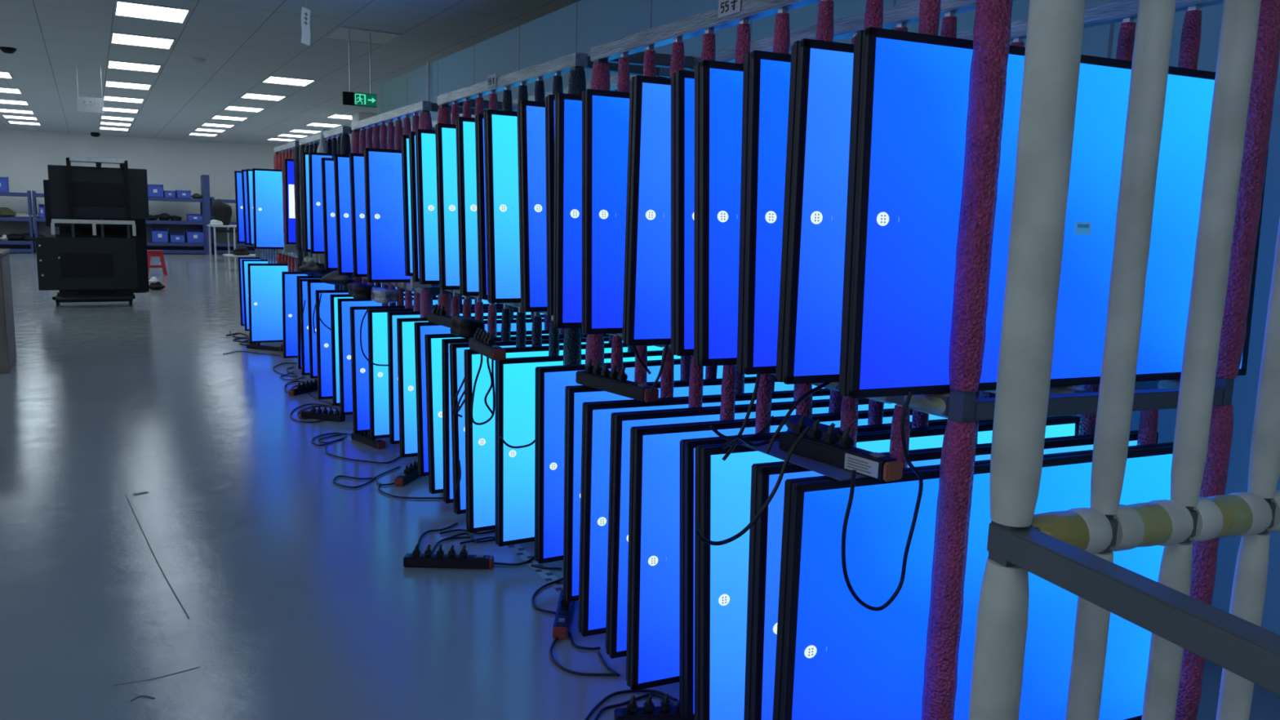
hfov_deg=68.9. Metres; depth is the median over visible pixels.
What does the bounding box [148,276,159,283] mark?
cloth
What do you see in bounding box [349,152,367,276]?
monitor
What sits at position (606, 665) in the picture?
power cable
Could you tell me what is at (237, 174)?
monitor
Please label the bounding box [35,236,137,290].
display panel
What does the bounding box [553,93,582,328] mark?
monitor
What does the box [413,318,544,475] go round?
monitor
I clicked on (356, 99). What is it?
exit sign
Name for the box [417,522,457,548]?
power cable
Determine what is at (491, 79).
label
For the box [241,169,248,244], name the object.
monitor
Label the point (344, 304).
monitor
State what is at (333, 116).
recessed light
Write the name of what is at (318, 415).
power strip
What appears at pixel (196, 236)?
storage bin
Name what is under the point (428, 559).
power strip
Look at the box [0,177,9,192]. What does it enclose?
storage bin
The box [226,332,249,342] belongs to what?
power cable
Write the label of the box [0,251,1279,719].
floor
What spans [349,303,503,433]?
monitor
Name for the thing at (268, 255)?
storage rack
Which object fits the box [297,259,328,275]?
heap
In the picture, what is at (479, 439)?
monitor
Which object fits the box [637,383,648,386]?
switch
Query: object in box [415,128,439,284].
monitor
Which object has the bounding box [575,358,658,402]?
power strip
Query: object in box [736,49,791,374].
monitor
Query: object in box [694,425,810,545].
power cable
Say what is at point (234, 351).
power cable
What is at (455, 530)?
power cable
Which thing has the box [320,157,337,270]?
monitor
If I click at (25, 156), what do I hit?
wall
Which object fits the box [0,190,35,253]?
shelving unit
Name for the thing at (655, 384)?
power cable
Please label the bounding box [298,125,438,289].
storage rack
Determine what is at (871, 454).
switch
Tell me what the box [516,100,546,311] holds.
monitor
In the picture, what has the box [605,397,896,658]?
monitor
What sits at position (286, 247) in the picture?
pad
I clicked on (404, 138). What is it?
monitor
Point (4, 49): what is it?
smoke detector
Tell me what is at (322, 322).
power cable
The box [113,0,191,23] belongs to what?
recessed light
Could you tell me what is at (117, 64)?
recessed light
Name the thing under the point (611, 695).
power cable
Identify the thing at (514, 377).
monitor
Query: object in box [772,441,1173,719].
monitor
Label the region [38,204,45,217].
storage bin
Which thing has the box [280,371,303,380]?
power cable
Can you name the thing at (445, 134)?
monitor
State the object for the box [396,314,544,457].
monitor
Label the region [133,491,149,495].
floor scratch
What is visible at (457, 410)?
power cable
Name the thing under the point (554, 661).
power cable
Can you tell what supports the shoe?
on the floor
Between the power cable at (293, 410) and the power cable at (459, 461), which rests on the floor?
the power cable at (293, 410)
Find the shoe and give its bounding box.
[148,281,164,289]
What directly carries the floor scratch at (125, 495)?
on the floor
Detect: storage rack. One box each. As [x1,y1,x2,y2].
[255,248,280,346]
[273,141,312,346]
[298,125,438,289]
[351,100,498,317]
[436,52,693,561]
[585,0,1279,719]
[968,0,1279,719]
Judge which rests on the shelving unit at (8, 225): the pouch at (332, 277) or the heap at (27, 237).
the heap at (27, 237)
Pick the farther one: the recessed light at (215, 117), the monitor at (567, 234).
the recessed light at (215, 117)
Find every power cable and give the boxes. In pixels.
[222,351,279,355]
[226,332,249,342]
[229,330,249,346]
[272,362,297,377]
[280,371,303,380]
[284,381,310,393]
[289,403,337,422]
[297,404,333,418]
[300,299,305,353]
[306,391,340,406]
[311,432,351,445]
[312,302,315,333]
[317,293,330,329]
[318,432,346,443]
[324,444,400,463]
[332,466,400,488]
[360,307,389,365]
[376,477,394,485]
[377,482,443,498]
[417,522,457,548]
[431,536,470,552]
[440,528,495,534]
[447,532,495,542]
[452,348,471,417]
[453,459,461,513]
[454,390,464,413]
[459,536,495,544]
[470,354,494,425]
[484,356,493,415]
[493,555,534,565]
[498,436,534,448]
[530,564,561,569]
[531,577,563,614]
[549,636,616,675]
[568,631,599,649]
[584,688,677,719]
[593,693,674,719]
[597,652,619,676]
[632,345,651,374]
[648,344,668,394]
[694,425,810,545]
[709,415,774,441]
[721,435,770,448]
[722,373,760,461]
[764,382,831,453]
[841,391,923,611]
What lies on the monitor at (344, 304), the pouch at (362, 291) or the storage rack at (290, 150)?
the pouch at (362, 291)
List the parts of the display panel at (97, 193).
plate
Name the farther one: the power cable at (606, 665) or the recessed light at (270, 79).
the recessed light at (270, 79)
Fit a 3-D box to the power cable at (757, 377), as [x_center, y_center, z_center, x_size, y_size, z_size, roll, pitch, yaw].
[0.223,0.125,2.052,0.093,0.190,0.008,-3,10,-30]
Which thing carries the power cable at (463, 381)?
hanging from the monitor at (456, 350)
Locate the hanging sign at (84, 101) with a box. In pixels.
[75,63,102,106]
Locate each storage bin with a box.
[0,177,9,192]
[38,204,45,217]
[147,184,164,197]
[150,227,168,242]
[163,190,175,197]
[168,232,185,242]
[175,190,191,198]
[185,229,204,243]
[186,213,202,221]
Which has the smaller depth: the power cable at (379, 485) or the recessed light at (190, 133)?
the power cable at (379, 485)
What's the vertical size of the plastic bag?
0.206 m
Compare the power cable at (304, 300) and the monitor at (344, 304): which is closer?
the monitor at (344, 304)
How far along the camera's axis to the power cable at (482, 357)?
3.47 m
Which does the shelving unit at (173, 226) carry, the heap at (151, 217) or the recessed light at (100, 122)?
the heap at (151, 217)
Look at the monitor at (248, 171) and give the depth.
8.76 m
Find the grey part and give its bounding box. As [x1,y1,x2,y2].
[12,213,39,217]
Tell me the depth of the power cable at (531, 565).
3.50 m
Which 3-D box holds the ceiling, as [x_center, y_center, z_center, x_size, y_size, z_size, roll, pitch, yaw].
[-6.559,-3.877,10.912,14.000,0.100,36.300,-3,10,-30]
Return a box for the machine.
[211,199,232,225]
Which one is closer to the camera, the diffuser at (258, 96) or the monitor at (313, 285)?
the monitor at (313, 285)
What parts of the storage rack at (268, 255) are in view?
divider post, divider post, divider post, divider post, divider post, divider post, divider post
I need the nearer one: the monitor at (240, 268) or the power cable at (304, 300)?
the power cable at (304, 300)
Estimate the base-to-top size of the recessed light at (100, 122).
0.012 m
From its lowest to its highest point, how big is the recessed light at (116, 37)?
0.012 m
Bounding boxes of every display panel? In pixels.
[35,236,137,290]
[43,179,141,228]
[47,164,149,219]
[55,234,146,293]
[58,219,149,292]
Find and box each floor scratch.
[113,666,199,685]
[124,494,189,618]
[129,695,155,701]
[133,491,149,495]
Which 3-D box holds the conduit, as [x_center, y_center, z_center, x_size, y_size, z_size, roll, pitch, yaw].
[-2.071,-2.714,9.131,0.023,0.372,0.024,-3,10,-30]
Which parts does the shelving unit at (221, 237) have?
shelf, shelf, shelf, shelf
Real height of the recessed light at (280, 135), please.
0.012 m
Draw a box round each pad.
[283,244,297,252]
[314,253,319,262]
[318,253,324,263]
[410,275,431,288]
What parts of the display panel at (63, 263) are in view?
plate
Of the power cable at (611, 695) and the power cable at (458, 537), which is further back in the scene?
the power cable at (458, 537)
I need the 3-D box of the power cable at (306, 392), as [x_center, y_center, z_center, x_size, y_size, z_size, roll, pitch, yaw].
[-2.230,0.276,6.537,0.046,0.008,0.642,-6,11,-40]
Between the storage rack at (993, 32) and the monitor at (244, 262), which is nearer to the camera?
the storage rack at (993, 32)
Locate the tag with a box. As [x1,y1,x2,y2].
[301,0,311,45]
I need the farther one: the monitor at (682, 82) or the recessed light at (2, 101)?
the recessed light at (2, 101)
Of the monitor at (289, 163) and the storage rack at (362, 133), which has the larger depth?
the monitor at (289, 163)
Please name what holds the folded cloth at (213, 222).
on the workbench
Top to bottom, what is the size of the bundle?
0.084 m
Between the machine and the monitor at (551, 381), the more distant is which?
the machine
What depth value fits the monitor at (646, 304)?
2.50 m
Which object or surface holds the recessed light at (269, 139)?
in the ceiling
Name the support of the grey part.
on the shelving unit at (8, 225)
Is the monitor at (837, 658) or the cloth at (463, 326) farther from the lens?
the cloth at (463, 326)
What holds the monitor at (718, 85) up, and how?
attached to the storage rack at (993, 32)
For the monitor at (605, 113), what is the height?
0.708 m
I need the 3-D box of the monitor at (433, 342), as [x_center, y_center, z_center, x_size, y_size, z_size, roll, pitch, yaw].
[-0.432,0.211,4.425,1.172,0.708,0.107,-3,10,-29]
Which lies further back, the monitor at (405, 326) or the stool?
the stool
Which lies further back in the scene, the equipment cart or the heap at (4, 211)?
the heap at (4, 211)
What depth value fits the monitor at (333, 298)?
5.91 m
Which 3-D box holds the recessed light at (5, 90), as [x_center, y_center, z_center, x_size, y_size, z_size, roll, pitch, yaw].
[-11.368,-4.791,16.543,0.670,0.012,0.800,-3,10,-30]
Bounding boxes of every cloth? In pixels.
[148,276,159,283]
[209,219,223,225]
[449,315,484,338]
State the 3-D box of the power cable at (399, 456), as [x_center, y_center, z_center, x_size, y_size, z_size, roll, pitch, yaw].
[-1.544,0.512,5.076,0.506,0.008,0.280,3,9,9]
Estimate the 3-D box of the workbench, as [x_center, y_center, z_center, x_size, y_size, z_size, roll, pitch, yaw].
[-10.319,-3.027,24.197,1.500,0.910,1.300,-3,10,-30]
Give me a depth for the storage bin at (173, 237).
26.80 m
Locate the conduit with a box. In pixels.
[426,62,429,101]
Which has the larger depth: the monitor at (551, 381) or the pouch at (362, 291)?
the pouch at (362, 291)
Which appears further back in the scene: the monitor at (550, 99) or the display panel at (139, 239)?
the display panel at (139, 239)
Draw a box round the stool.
[146,250,167,275]
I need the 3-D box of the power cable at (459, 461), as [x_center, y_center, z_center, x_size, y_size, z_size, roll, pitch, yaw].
[-0.692,0.481,3.542,0.028,0.209,0.008,-3,10,-30]
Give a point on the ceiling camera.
(92, 134)
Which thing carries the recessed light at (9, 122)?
in the ceiling
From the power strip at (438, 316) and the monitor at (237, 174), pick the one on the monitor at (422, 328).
the power strip at (438, 316)
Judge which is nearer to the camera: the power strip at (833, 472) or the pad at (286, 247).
the power strip at (833, 472)
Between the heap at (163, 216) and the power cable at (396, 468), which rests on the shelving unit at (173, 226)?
the heap at (163, 216)
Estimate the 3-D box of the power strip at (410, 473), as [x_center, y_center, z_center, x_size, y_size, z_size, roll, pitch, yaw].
[-1.135,0.548,4.663,0.048,0.084,0.312,3,9,12]
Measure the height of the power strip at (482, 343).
0.084 m
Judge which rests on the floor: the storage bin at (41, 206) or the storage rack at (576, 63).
the storage rack at (576, 63)
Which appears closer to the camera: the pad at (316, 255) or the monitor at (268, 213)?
the pad at (316, 255)
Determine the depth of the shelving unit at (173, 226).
26.97 m
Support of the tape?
on the floor
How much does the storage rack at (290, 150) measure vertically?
1.879 m
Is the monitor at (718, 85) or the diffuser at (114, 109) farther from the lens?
the diffuser at (114, 109)
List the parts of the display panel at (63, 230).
plate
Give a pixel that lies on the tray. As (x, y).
(110, 300)
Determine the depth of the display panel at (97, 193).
12.08 m
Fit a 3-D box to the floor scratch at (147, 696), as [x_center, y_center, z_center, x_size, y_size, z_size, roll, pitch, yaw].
[-1.331,0.906,2.498,0.062,0.001,0.038,-3,10,-30]
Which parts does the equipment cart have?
cross rail, frame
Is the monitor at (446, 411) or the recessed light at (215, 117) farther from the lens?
the recessed light at (215, 117)
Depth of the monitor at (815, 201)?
1.96 m
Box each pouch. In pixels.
[320,270,353,285]
[347,282,380,300]
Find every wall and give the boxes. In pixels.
[0,128,277,251]
[377,0,1279,635]
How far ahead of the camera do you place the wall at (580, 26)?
4.32 m
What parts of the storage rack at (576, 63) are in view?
corner post, divider post, divider post, divider post, divider post, rail, divider post, rail, divider post, divider post, divider post, corner post, rail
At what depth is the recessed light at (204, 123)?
22.28 m
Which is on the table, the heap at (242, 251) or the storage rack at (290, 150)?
the heap at (242, 251)
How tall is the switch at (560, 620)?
0.005 m
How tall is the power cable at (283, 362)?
0.008 m
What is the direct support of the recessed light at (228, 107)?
in the ceiling
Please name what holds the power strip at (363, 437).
on the floor
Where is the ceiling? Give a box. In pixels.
[0,0,580,146]
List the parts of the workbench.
leg, leg, leg, leg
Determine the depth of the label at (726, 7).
2.48 m
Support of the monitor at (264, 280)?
attached to the storage rack at (290, 150)
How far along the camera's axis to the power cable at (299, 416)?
6.18 m
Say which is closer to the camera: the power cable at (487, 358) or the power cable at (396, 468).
the power cable at (487, 358)
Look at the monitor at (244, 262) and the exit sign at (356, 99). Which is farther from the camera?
the exit sign at (356, 99)
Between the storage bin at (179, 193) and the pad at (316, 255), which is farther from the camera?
the storage bin at (179, 193)
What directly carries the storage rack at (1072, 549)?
on the floor
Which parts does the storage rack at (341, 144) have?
corner post, rail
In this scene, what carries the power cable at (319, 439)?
on the floor
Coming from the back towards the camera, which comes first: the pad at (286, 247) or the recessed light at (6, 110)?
the recessed light at (6, 110)
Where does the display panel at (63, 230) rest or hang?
attached to the equipment cart
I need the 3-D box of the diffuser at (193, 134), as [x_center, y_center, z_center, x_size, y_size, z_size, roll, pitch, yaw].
[-11.803,-6.094,25.220,0.630,0.008,0.760,-3,10,-30]
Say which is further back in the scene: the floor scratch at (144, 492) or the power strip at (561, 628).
the floor scratch at (144, 492)
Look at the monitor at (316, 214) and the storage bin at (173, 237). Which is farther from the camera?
the storage bin at (173, 237)
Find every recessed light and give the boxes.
[0,71,13,79]
[0,87,22,93]
[0,98,29,105]
[0,108,34,114]
[1,114,38,119]
[7,120,41,125]
[98,126,129,130]
[99,121,132,126]
[100,115,134,120]
[101,106,139,113]
[102,95,144,103]
[104,80,151,90]
[106,59,162,72]
[110,31,175,49]
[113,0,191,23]
[188,132,218,136]
[194,128,226,132]
[200,122,235,127]
[210,115,248,120]
[222,105,265,112]
[240,92,287,101]
[261,75,315,86]
[266,137,295,141]
[276,133,308,137]
[288,128,320,133]
[305,122,342,127]
[324,26,402,45]
[325,113,351,119]
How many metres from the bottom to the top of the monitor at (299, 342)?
0.708 m
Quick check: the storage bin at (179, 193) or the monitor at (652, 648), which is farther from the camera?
the storage bin at (179, 193)
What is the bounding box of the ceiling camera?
[90,132,100,137]
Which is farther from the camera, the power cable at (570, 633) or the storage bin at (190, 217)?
the storage bin at (190, 217)
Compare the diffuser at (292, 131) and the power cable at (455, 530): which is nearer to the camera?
the power cable at (455, 530)
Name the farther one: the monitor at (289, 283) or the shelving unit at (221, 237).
the shelving unit at (221, 237)
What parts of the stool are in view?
leg, seat, leg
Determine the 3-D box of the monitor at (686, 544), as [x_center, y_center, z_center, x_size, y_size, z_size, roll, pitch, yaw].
[0.641,0.529,2.568,1.172,0.708,0.107,-2,9,-24]
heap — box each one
[0,207,16,217]
[0,233,23,240]
[20,233,45,240]
[146,214,159,220]
[153,213,171,220]
[170,215,182,221]
[231,246,249,255]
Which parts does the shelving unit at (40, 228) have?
shelf, shelf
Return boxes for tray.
[58,298,129,302]
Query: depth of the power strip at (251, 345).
8.82 m
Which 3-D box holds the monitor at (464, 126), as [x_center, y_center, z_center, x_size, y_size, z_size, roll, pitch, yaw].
[-0.217,-0.641,4.031,1.172,0.708,0.107,-3,10,-29]
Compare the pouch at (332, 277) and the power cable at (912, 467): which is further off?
the pouch at (332, 277)
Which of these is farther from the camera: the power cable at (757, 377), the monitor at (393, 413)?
the monitor at (393, 413)
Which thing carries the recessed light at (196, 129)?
in the ceiling
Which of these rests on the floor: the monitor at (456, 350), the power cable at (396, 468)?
the power cable at (396, 468)
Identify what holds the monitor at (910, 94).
attached to the storage rack at (993, 32)
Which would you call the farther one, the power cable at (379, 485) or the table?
the table
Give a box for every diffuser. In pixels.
[0,71,11,78]
[102,107,137,112]
[190,133,216,136]
[241,93,284,100]
[291,129,319,133]
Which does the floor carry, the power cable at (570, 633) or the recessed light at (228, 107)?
the power cable at (570, 633)
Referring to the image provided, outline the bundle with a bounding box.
[370,286,397,303]
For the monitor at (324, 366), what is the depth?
6.02 m
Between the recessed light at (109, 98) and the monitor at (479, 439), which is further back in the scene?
the recessed light at (109, 98)
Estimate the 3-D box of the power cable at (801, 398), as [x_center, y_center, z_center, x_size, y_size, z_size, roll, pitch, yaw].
[0.393,0.100,2.066,0.280,0.196,0.008,-3,10,-30]
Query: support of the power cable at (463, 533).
on the floor
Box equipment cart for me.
[50,155,136,306]
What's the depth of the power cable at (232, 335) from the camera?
9.56 m
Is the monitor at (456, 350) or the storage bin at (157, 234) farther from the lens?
the storage bin at (157, 234)
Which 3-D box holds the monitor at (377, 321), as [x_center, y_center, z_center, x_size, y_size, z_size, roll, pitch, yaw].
[-0.968,0.048,5.372,1.172,0.708,0.072,-3,9,-30]
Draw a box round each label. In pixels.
[487,73,496,88]
[717,0,741,17]
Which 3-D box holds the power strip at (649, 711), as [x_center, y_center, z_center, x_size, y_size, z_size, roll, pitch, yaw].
[0.090,0.912,2.441,0.312,0.084,0.048,0,9,-8]
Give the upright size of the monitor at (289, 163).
0.708 m
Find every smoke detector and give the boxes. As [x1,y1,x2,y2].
[0,46,16,53]
[191,57,206,62]
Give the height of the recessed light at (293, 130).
0.012 m
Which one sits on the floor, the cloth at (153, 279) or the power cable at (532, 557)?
the power cable at (532, 557)
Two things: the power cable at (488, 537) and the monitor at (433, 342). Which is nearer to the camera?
the power cable at (488, 537)
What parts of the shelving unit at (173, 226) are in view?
shelf, shelf, shelf, shelf, panel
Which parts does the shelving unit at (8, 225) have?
shelf, shelf, shelf, shelf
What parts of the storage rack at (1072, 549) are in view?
corner post, divider post, rail, divider post, divider post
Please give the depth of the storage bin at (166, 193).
26.52 m
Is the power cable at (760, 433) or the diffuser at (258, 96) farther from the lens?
the diffuser at (258, 96)
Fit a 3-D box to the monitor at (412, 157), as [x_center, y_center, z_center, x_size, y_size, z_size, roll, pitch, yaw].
[-0.583,-0.758,4.749,1.172,0.708,0.107,-3,10,-29]
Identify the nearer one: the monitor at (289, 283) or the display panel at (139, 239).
the monitor at (289, 283)
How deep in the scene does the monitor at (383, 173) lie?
5.00 m
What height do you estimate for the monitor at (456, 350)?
0.708 m
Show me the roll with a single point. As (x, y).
(195, 195)
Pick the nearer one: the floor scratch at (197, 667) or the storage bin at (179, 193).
the floor scratch at (197, 667)
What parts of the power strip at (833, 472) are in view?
power strip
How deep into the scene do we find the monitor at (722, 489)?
2.15 m
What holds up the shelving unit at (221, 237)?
on the floor
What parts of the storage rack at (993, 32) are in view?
corner post, divider post, divider post, divider post, rail, divider post, divider post, rail, divider post, rail, divider post, divider post, corner post, divider post, rail, rail, divider post, rail, divider post, corner post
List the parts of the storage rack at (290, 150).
rail, corner post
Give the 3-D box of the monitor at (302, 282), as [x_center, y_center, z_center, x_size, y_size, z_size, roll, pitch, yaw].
[-1.991,-0.271,7.160,1.172,0.708,0.072,-3,9,-30]
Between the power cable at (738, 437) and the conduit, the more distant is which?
the conduit
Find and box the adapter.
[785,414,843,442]
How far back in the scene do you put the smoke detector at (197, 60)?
12.50 m
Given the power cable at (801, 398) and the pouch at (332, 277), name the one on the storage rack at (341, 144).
the pouch at (332, 277)
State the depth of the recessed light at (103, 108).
19.41 m
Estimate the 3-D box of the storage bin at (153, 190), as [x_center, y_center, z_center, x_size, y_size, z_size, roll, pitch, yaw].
[-13.794,-4.811,26.529,0.419,0.360,0.504,-3,10,-30]
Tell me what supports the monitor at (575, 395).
attached to the storage rack at (993, 32)
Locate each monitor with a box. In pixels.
[234,170,244,243]
[238,257,273,325]
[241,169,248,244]
[241,259,273,330]
[245,168,253,245]
[247,263,288,342]
[252,168,284,248]
[281,271,307,358]
[284,159,295,244]
[296,275,353,368]
[298,278,353,375]
[302,151,310,251]
[306,280,396,378]
[308,151,332,253]
[315,288,413,399]
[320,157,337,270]
[329,293,462,405]
[333,154,353,275]
[337,296,496,414]
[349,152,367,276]
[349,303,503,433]
[364,147,410,282]
[367,306,518,439]
[386,308,543,444]
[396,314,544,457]
[400,134,413,275]
[408,131,419,281]
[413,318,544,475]
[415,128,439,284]
[424,329,549,493]
[435,123,459,289]
[441,333,608,503]
[448,337,622,514]
[455,116,479,296]
[463,342,664,533]
[475,113,487,299]
[483,109,520,302]
[494,350,680,546]
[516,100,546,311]
[534,358,756,564]
[545,94,555,315]
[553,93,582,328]
[563,375,825,601]
[577,388,830,636]
[581,88,629,334]
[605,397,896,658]
[622,75,671,346]
[626,408,947,691]
[671,70,694,355]
[679,418,993,719]
[693,59,743,366]
[694,415,1079,719]
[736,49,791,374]
[743,430,1158,719]
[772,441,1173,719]
[775,38,853,384]
[838,26,1269,398]
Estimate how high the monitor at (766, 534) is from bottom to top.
0.708 m
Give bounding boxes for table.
[222,253,265,271]
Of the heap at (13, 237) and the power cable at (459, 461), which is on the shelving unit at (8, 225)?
the heap at (13, 237)
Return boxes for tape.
[507,544,563,593]
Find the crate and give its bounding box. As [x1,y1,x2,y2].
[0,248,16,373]
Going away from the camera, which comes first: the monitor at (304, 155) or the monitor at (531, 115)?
the monitor at (531, 115)
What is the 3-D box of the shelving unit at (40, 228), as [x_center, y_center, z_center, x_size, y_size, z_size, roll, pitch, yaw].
[-15.331,-3.790,25.834,2.400,1.660,0.610,-3,10,-30]
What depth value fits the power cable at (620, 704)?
2.53 m
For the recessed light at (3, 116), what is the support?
in the ceiling
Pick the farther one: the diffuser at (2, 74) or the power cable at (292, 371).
the diffuser at (2, 74)
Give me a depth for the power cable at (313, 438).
5.45 m
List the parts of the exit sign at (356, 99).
hanging rod, hanging rod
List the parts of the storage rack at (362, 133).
rail, rail, corner post, rail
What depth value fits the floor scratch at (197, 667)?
2.61 m
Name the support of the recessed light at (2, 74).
in the ceiling
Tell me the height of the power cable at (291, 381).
0.008 m
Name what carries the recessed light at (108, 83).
in the ceiling
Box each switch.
[558,617,564,622]
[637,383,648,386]
[869,452,884,457]
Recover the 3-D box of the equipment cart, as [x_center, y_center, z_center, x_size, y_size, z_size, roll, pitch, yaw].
[-7.244,-1.690,12.352,0.980,1.915,0.950,-3,10,-30]
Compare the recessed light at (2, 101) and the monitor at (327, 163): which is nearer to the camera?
the monitor at (327, 163)
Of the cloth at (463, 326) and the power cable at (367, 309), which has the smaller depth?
the cloth at (463, 326)
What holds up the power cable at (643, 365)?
hanging from the storage rack at (993, 32)
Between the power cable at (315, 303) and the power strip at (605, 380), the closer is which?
the power strip at (605, 380)
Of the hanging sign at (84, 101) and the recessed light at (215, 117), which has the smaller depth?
the hanging sign at (84, 101)
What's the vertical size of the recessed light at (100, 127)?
0.012 m
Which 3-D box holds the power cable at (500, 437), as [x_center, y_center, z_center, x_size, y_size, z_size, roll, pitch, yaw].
[-0.448,0.303,3.468,0.160,0.051,0.008,-3,10,-30]
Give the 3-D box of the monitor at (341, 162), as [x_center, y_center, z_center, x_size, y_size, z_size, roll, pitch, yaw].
[-1.290,-0.887,5.813,1.172,0.708,0.107,-3,10,-29]
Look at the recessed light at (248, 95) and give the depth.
16.50 m
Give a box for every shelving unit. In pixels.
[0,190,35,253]
[31,191,59,253]
[145,174,212,254]
[209,196,265,254]
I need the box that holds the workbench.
[206,224,275,262]
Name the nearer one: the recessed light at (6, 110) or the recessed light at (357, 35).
the recessed light at (357, 35)
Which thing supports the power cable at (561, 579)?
on the floor
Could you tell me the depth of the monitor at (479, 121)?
3.60 m
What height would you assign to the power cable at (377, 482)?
0.008 m
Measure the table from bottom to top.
0.330 m
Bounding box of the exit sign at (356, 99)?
[342,30,377,107]
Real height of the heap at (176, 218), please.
0.151 m
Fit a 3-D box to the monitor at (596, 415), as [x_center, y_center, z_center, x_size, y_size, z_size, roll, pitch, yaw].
[0.359,0.453,3.012,1.172,0.708,0.072,-2,9,-24]
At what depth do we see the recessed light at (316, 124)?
21.45 m
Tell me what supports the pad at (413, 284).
attached to the monitor at (404, 138)
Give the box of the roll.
[191,193,203,198]
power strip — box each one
[246,342,283,351]
[288,378,317,395]
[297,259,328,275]
[299,404,345,422]
[351,432,385,448]
[394,460,419,485]
[403,544,493,568]
[426,303,452,328]
[468,327,506,359]
[552,589,574,639]
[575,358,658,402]
[613,693,684,719]
[741,414,902,481]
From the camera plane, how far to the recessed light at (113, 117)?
21.24 m
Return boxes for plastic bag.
[316,128,328,153]
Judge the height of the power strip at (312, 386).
0.084 m
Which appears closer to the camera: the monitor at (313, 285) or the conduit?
the monitor at (313, 285)

